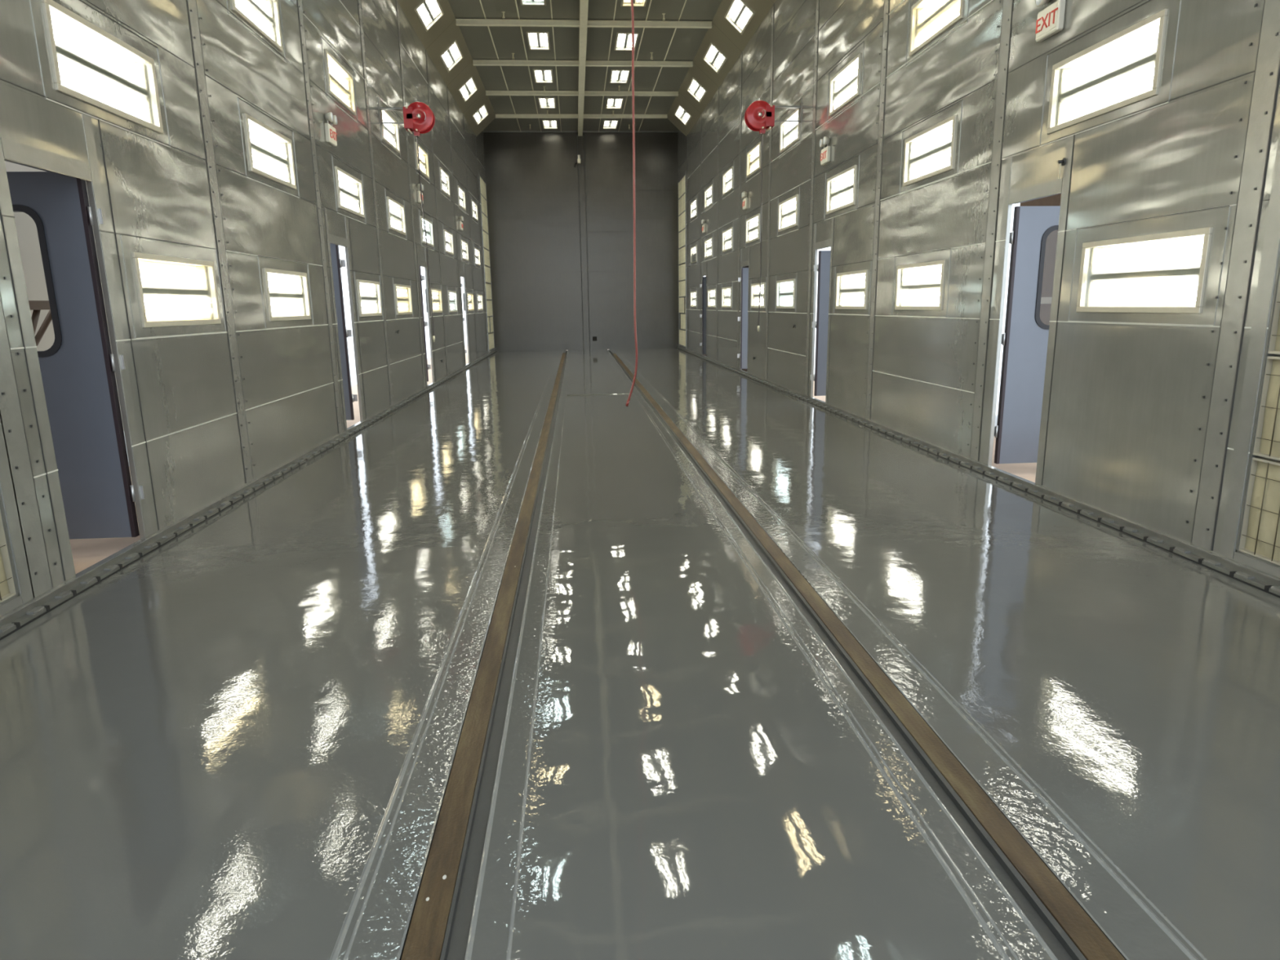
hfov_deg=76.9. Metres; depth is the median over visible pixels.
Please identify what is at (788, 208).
light fixture
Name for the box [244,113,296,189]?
light fixture
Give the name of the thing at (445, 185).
light fixture
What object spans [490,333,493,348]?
filter
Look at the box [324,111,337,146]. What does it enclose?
exit sign
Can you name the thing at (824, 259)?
door
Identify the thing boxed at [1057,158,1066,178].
wall hook
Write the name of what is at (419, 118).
hose reel
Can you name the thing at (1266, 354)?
trim
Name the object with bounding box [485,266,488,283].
filter
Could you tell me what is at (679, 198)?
filter
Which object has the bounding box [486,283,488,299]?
filter
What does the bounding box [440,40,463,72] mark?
light fixture
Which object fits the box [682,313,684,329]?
filter
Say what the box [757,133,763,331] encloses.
hose
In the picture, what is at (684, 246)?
filter
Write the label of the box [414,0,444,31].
light fixture
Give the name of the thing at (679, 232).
filter
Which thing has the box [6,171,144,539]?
door
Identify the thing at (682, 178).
filter
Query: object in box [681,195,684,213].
filter
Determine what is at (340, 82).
light fixture
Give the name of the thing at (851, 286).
light fixture
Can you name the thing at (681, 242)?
filter
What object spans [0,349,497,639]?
baseboard
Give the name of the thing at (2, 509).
trim
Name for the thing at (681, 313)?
filter
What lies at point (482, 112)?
light fixture
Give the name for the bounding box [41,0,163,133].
light fixture
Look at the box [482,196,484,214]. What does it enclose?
filter
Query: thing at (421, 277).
door
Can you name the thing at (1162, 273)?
light fixture
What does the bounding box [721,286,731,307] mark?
light fixture
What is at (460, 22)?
cross beam
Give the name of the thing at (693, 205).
light fixture
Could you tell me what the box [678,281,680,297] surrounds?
filter
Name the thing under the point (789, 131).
light fixture
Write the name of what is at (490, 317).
filter
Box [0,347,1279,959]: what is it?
floor
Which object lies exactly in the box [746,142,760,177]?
light fixture
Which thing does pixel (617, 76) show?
light fixture
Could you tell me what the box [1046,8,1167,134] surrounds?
light fixture
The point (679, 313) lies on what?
trim
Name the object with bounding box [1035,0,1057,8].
lamp
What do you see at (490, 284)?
filter
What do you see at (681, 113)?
light fixture
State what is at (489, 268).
filter
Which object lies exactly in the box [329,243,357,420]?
door
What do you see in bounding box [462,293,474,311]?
light fixture
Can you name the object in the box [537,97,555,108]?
light fixture
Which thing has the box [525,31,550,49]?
light fixture
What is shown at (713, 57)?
light fixture
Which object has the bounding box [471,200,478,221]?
light fixture
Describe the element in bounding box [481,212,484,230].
filter
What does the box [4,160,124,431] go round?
wall
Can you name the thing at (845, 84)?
light fixture
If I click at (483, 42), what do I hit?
ceiling
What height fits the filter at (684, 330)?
0.592 m
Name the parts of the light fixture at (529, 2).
glass pane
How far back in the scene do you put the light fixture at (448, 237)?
20.78 m
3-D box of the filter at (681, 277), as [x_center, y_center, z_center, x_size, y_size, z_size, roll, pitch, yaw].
[1.597,-7.902,30.721,0.064,0.592,0.492,-2,12,-4]
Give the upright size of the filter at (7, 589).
0.592 m
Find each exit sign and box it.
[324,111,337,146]
[417,183,423,204]
[458,216,463,231]
[701,219,705,232]
[741,191,747,209]
[819,136,831,164]
[1035,0,1066,41]
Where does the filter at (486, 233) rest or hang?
attached to the wall at (207, 411)
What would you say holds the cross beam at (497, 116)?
attached to the ceiling
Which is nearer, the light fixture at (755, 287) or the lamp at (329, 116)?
the lamp at (329, 116)
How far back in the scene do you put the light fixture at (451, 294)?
21.16 m
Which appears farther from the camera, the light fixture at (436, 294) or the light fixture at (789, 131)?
the light fixture at (436, 294)
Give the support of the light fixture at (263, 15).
attached to the wall at (207, 411)
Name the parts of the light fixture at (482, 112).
glass pane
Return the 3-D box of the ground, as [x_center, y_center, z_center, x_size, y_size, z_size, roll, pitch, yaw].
[-1.539,-2.507,19.859,80.000,0.015,120.000,-2,12,-4]
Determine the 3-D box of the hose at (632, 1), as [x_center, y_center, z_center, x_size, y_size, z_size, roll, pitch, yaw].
[-0.118,-4.148,6.278,0.125,7.175,0.025,-2,12,-4]
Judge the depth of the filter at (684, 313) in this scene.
30.09 m
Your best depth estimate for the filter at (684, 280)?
29.81 m
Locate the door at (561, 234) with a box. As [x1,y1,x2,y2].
[483,131,679,351]
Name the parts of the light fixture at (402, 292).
glass pane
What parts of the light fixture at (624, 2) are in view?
glass pane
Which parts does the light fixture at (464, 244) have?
glass pane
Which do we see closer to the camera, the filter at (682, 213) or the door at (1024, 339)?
the door at (1024, 339)
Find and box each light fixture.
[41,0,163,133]
[131,252,221,327]
[231,0,283,52]
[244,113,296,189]
[263,267,311,321]
[324,48,355,115]
[335,166,364,217]
[357,279,382,316]
[380,105,399,153]
[386,196,405,235]
[395,284,412,315]
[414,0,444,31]
[415,142,429,178]
[420,215,433,246]
[425,288,442,312]
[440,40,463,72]
[440,167,449,196]
[444,229,453,255]
[448,290,457,311]
[457,76,477,102]
[457,185,466,210]
[461,239,468,261]
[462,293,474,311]
[471,103,488,125]
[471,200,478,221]
[474,247,480,266]
[477,293,483,311]
[520,0,546,5]
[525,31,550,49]
[533,69,553,83]
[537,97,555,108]
[542,120,558,128]
[602,120,618,128]
[604,97,623,108]
[608,69,630,83]
[613,32,639,50]
[620,0,647,6]
[674,104,691,125]
[686,77,706,102]
[690,198,696,219]
[690,244,696,263]
[690,290,696,306]
[702,42,727,73]
[704,184,712,208]
[704,237,711,258]
[707,288,715,307]
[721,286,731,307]
[722,166,733,195]
[722,226,732,252]
[724,0,755,35]
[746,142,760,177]
[746,213,759,244]
[751,282,764,308]
[776,278,795,308]
[777,194,797,231]
[779,108,799,153]
[825,164,856,214]
[828,53,860,116]
[835,269,867,309]
[894,260,945,310]
[902,114,956,186]
[909,0,964,56]
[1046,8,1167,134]
[1075,226,1213,313]
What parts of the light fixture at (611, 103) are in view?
glass pane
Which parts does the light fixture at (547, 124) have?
glass pane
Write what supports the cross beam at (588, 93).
attached to the ceiling
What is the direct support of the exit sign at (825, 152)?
attached to the wall at (1148, 419)
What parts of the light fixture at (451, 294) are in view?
glass pane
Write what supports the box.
attached to the door at (561, 234)
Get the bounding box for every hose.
[416,135,435,342]
[625,0,637,406]
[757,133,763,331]
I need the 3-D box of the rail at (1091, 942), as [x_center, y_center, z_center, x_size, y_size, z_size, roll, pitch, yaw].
[0.280,-1.272,13.909,0.096,0.032,30.800,-2,12,-4]
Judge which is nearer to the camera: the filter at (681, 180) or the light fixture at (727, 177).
the light fixture at (727, 177)
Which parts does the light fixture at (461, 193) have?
glass pane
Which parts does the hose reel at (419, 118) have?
wall arm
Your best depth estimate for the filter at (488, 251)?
30.45 m
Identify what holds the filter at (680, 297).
attached to the wall at (1148, 419)
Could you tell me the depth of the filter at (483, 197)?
29.60 m
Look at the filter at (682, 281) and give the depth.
30.25 m
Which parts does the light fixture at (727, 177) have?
glass pane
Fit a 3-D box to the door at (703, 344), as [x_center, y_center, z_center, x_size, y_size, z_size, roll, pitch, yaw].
[2.381,-5.283,25.931,0.900,2.445,0.120,-2,12,-4]
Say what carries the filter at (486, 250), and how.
attached to the wall at (207, 411)
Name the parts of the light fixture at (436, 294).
glass pane, frame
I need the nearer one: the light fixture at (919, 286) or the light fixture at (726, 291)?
the light fixture at (919, 286)
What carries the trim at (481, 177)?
attached to the wall at (207, 411)
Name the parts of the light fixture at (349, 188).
glass pane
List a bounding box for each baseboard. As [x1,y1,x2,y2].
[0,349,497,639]
[676,346,1279,597]
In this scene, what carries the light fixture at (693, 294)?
attached to the wall at (1148, 419)
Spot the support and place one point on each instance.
(37, 306)
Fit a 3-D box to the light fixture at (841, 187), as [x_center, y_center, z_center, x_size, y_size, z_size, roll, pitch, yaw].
[3.091,-4.373,12.210,0.143,0.540,1.324,-2,12,-4]
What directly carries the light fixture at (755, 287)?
attached to the wall at (1148, 419)
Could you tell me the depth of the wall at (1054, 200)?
11.09 m
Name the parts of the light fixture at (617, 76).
glass pane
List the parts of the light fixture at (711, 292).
glass pane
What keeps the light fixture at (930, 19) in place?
attached to the wall at (1148, 419)
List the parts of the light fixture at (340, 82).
glass pane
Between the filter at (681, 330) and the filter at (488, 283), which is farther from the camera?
the filter at (681, 330)
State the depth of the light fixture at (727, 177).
21.00 m
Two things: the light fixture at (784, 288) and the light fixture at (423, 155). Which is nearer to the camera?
the light fixture at (784, 288)
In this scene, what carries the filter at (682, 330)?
attached to the wall at (1148, 419)
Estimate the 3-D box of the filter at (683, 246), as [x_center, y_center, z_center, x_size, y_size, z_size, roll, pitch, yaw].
[1.628,-8.389,30.095,0.064,0.592,0.492,-2,12,-4]
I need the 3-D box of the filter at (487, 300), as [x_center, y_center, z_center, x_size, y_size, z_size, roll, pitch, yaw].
[-5.640,-6.378,29.946,0.064,0.592,0.492,-2,12,-4]
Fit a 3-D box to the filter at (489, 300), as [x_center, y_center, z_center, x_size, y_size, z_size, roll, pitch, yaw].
[-5.680,-6.486,30.443,0.064,0.592,0.492,-2,12,-4]
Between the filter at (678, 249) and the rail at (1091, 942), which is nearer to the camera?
the rail at (1091, 942)
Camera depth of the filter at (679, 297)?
31.36 m
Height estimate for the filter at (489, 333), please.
0.592 m
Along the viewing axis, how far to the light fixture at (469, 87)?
22.87 m
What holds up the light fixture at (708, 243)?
attached to the wall at (1148, 419)
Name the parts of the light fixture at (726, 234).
glass pane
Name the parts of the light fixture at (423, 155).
glass pane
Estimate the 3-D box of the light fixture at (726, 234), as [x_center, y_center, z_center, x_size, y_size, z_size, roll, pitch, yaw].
[2.362,-6.333,21.282,0.143,0.540,1.324,-2,12,-4]
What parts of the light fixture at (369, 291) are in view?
glass pane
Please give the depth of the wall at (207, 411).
7.51 m
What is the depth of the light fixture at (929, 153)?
9.13 m
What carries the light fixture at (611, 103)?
attached to the ceiling
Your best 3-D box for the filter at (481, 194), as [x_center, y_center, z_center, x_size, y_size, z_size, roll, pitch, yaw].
[-5.654,-9.835,28.675,0.064,0.592,0.492,-2,12,-4]
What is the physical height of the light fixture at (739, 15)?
0.458 m
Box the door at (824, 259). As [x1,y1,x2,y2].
[810,250,831,395]
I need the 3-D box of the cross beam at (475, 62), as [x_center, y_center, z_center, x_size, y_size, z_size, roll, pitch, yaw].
[-1.489,-11.067,21.421,5.824,0.115,0.110,-2,12,-4]
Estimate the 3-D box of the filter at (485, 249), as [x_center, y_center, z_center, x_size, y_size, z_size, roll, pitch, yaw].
[-5.667,-8.160,29.559,0.064,0.592,0.492,-2,12,-4]
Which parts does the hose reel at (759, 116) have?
wall arm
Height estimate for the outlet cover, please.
0.170 m
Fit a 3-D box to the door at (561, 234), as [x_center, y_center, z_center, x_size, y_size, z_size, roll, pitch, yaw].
[-2.128,-9.076,30.954,7.254,8.060,0.060,-2,12,-4]
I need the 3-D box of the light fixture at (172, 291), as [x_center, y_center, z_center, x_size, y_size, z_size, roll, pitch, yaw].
[-3.788,-1.528,6.546,0.143,0.540,1.324,-2,12,-4]
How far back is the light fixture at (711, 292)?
23.99 m
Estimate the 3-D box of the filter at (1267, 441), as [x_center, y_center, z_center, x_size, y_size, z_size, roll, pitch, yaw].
[3.763,-0.392,4.594,0.065,0.592,0.492,-2,12,-4]
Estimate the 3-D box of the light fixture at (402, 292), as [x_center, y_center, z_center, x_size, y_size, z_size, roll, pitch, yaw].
[-4.473,-3.369,15.067,0.143,0.540,1.324,-2,12,-4]
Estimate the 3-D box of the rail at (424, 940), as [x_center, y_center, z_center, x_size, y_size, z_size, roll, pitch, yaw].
[-1.564,-1.331,14.313,0.103,0.032,31.900,-2,12,-4]
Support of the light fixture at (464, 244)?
attached to the wall at (207, 411)
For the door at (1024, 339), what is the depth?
7.79 m
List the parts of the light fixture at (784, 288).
glass pane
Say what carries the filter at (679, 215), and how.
attached to the wall at (1148, 419)
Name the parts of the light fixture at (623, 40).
glass pane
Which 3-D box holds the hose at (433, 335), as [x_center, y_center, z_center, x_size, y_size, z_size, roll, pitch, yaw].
[-3.763,-4.193,14.185,0.083,3.484,0.044,-2,12,-4]
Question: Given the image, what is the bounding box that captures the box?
[573,155,580,167]
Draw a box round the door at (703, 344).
[699,276,706,354]
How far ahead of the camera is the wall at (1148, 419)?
7.52 m
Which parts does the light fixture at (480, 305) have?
glass pane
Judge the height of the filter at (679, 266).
0.592 m
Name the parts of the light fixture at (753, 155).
glass pane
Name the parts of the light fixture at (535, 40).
glass pane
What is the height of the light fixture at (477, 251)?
0.540 m
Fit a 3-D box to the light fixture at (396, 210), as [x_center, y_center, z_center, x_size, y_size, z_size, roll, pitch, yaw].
[-4.490,-4.797,14.694,0.143,0.540,1.324,-2,12,-4]
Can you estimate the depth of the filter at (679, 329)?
31.62 m
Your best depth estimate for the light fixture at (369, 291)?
12.58 m
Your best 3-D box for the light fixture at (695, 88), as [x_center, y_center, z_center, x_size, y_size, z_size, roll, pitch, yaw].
[1.676,-11.315,23.335,0.488,0.458,1.324,-2,12,-4]
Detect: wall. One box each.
[0,0,494,616]
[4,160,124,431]
[677,0,1279,577]
[1019,193,1061,324]
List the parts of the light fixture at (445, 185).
glass pane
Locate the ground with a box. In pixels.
[69,318,1036,573]
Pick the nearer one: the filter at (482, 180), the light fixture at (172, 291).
the light fixture at (172, 291)
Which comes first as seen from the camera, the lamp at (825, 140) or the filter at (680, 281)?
the lamp at (825, 140)
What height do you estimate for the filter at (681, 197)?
0.592 m
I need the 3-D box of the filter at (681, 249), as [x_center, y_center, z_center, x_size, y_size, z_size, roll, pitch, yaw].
[1.588,-8.496,30.592,0.064,0.592,0.492,-2,12,-4]
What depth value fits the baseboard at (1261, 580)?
6.53 m
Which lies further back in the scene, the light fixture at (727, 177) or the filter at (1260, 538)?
the light fixture at (727, 177)
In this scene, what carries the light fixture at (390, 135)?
attached to the wall at (207, 411)
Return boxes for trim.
[0,491,19,605]
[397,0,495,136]
[480,177,494,346]
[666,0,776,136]
[678,177,685,346]
[1235,251,1279,568]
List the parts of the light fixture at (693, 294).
glass pane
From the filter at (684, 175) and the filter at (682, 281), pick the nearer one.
the filter at (684, 175)
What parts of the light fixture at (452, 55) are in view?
glass pane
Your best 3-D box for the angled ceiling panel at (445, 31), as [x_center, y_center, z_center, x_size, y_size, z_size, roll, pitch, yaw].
[-4.270,-9.451,15.357,0.718,0.643,25.176,-2,12,-4]
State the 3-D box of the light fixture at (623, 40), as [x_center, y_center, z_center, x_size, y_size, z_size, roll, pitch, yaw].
[-0.340,-10.883,19.907,0.540,0.143,1.324,-2,12,-4]
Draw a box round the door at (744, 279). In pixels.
[737,267,748,368]
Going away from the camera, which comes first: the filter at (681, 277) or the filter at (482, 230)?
the filter at (482, 230)
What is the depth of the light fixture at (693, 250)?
27.41 m
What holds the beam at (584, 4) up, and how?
attached to the ceiling
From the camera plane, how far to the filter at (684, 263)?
29.66 m
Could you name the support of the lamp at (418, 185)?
on the exit sign at (419, 196)
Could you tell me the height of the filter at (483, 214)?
0.592 m
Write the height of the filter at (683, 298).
0.592 m
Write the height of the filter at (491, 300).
0.592 m
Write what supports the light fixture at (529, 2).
attached to the ceiling
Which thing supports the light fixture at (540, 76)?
attached to the ceiling
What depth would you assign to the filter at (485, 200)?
30.11 m
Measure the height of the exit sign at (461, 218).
0.379 m
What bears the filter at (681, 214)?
attached to the wall at (1148, 419)
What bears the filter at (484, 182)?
attached to the wall at (207, 411)
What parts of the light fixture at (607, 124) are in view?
glass pane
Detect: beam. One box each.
[455,18,711,28]
[472,59,693,66]
[485,90,678,96]
[495,114,667,118]
[577,0,588,136]
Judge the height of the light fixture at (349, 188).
0.540 m
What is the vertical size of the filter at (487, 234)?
0.592 m
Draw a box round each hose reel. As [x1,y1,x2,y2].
[377,102,435,136]
[744,100,802,133]
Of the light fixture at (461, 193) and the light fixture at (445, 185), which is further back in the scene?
the light fixture at (461, 193)
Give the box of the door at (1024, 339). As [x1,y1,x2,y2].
[994,205,1060,463]
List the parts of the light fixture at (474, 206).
glass pane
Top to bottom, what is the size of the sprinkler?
0.155 m
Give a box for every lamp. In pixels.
[324,111,337,125]
[417,183,423,191]
[741,191,746,198]
[819,136,829,148]
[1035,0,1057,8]
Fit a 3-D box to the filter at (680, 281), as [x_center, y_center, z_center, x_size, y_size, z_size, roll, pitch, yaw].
[1.606,-7.308,30.851,0.064,0.592,0.492,-2,12,-4]
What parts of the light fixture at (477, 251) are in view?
glass pane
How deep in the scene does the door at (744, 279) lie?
19.87 m
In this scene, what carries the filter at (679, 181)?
attached to the wall at (1148, 419)
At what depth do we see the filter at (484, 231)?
29.42 m
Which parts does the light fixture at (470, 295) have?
glass pane, frame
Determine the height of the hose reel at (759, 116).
0.521 m
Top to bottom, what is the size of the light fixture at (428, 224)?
0.540 m
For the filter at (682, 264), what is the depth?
30.12 m
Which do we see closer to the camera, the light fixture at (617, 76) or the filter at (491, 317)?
the light fixture at (617, 76)
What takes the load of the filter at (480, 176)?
attached to the wall at (207, 411)
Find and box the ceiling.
[448,0,721,131]
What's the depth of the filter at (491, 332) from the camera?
31.18 m
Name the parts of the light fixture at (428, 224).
glass pane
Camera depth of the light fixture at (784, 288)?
15.59 m
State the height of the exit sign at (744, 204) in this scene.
0.379 m
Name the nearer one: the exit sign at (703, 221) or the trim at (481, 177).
the exit sign at (703, 221)
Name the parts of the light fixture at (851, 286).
glass pane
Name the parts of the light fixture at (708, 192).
glass pane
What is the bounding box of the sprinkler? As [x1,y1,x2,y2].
[501,11,505,20]
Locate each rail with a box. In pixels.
[400,352,565,959]
[613,353,1124,959]
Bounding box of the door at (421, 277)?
[418,266,431,381]
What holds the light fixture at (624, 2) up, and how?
attached to the ceiling
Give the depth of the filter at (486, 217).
30.22 m
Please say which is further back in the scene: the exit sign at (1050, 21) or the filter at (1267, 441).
the exit sign at (1050, 21)
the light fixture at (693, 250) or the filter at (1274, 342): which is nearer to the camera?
the filter at (1274, 342)
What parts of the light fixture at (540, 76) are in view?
glass pane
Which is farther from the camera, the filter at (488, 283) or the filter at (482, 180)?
the filter at (488, 283)
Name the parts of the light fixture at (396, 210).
glass pane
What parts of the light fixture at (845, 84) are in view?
glass pane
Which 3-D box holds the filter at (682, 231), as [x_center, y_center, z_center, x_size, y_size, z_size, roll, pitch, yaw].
[1.619,-8.983,29.966,0.064,0.592,0.492,-2,12,-4]
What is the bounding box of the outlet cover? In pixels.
[592,336,596,341]
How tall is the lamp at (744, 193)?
0.151 m
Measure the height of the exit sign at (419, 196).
0.379 m
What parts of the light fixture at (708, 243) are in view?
glass pane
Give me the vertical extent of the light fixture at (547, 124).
0.143 m
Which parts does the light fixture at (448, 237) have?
glass pane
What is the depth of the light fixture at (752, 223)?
18.26 m
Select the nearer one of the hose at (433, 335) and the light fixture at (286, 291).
the light fixture at (286, 291)
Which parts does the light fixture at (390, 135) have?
glass pane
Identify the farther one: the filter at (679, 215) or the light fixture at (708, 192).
the filter at (679, 215)
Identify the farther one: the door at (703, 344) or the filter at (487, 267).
the filter at (487, 267)
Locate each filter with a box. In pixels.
[0,510,16,602]
[480,176,482,195]
[480,177,483,196]
[480,194,483,213]
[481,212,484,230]
[482,180,484,198]
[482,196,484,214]
[482,230,484,248]
[483,197,486,216]
[483,213,485,231]
[484,182,486,199]
[484,200,487,217]
[484,215,486,232]
[484,231,486,248]
[484,248,487,266]
[485,217,488,234]
[485,232,488,249]
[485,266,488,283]
[486,249,488,266]
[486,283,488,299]
[487,234,488,250]
[487,266,489,283]
[487,300,489,316]
[488,250,489,266]
[488,267,491,284]
[488,283,490,299]
[488,300,491,315]
[488,316,492,333]
[488,333,492,349]
[489,284,491,299]
[490,300,492,315]
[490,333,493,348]
[491,316,493,332]
[491,332,494,348]
[678,181,679,199]
[678,198,679,216]
[678,215,680,232]
[678,231,679,248]
[678,248,679,265]
[678,265,680,280]
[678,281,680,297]
[679,297,680,313]
[679,328,681,344]
[680,179,681,197]
[680,196,681,214]
[680,213,681,231]
[680,231,682,248]
[680,248,682,264]
[680,264,683,280]
[680,280,682,297]
[680,297,682,313]
[680,313,682,328]
[680,329,682,345]
[681,177,683,195]
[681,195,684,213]
[681,212,684,230]
[681,229,684,247]
[681,246,684,263]
[682,263,684,279]
[682,280,684,297]
[682,297,685,313]
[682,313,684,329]
[682,329,684,346]
[683,175,684,194]
[684,245,685,262]
[684,262,685,279]
[684,280,685,296]
[684,313,685,329]
[684,329,685,346]
[1238,457,1279,564]
[1253,355,1279,460]
[1267,274,1279,354]
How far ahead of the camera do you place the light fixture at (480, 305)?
27.22 m
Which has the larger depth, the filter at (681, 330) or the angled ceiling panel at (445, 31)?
the filter at (681, 330)
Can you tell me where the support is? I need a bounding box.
[28,300,52,346]
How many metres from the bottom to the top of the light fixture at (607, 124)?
0.143 m
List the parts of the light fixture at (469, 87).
glass pane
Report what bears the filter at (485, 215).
attached to the wall at (207, 411)

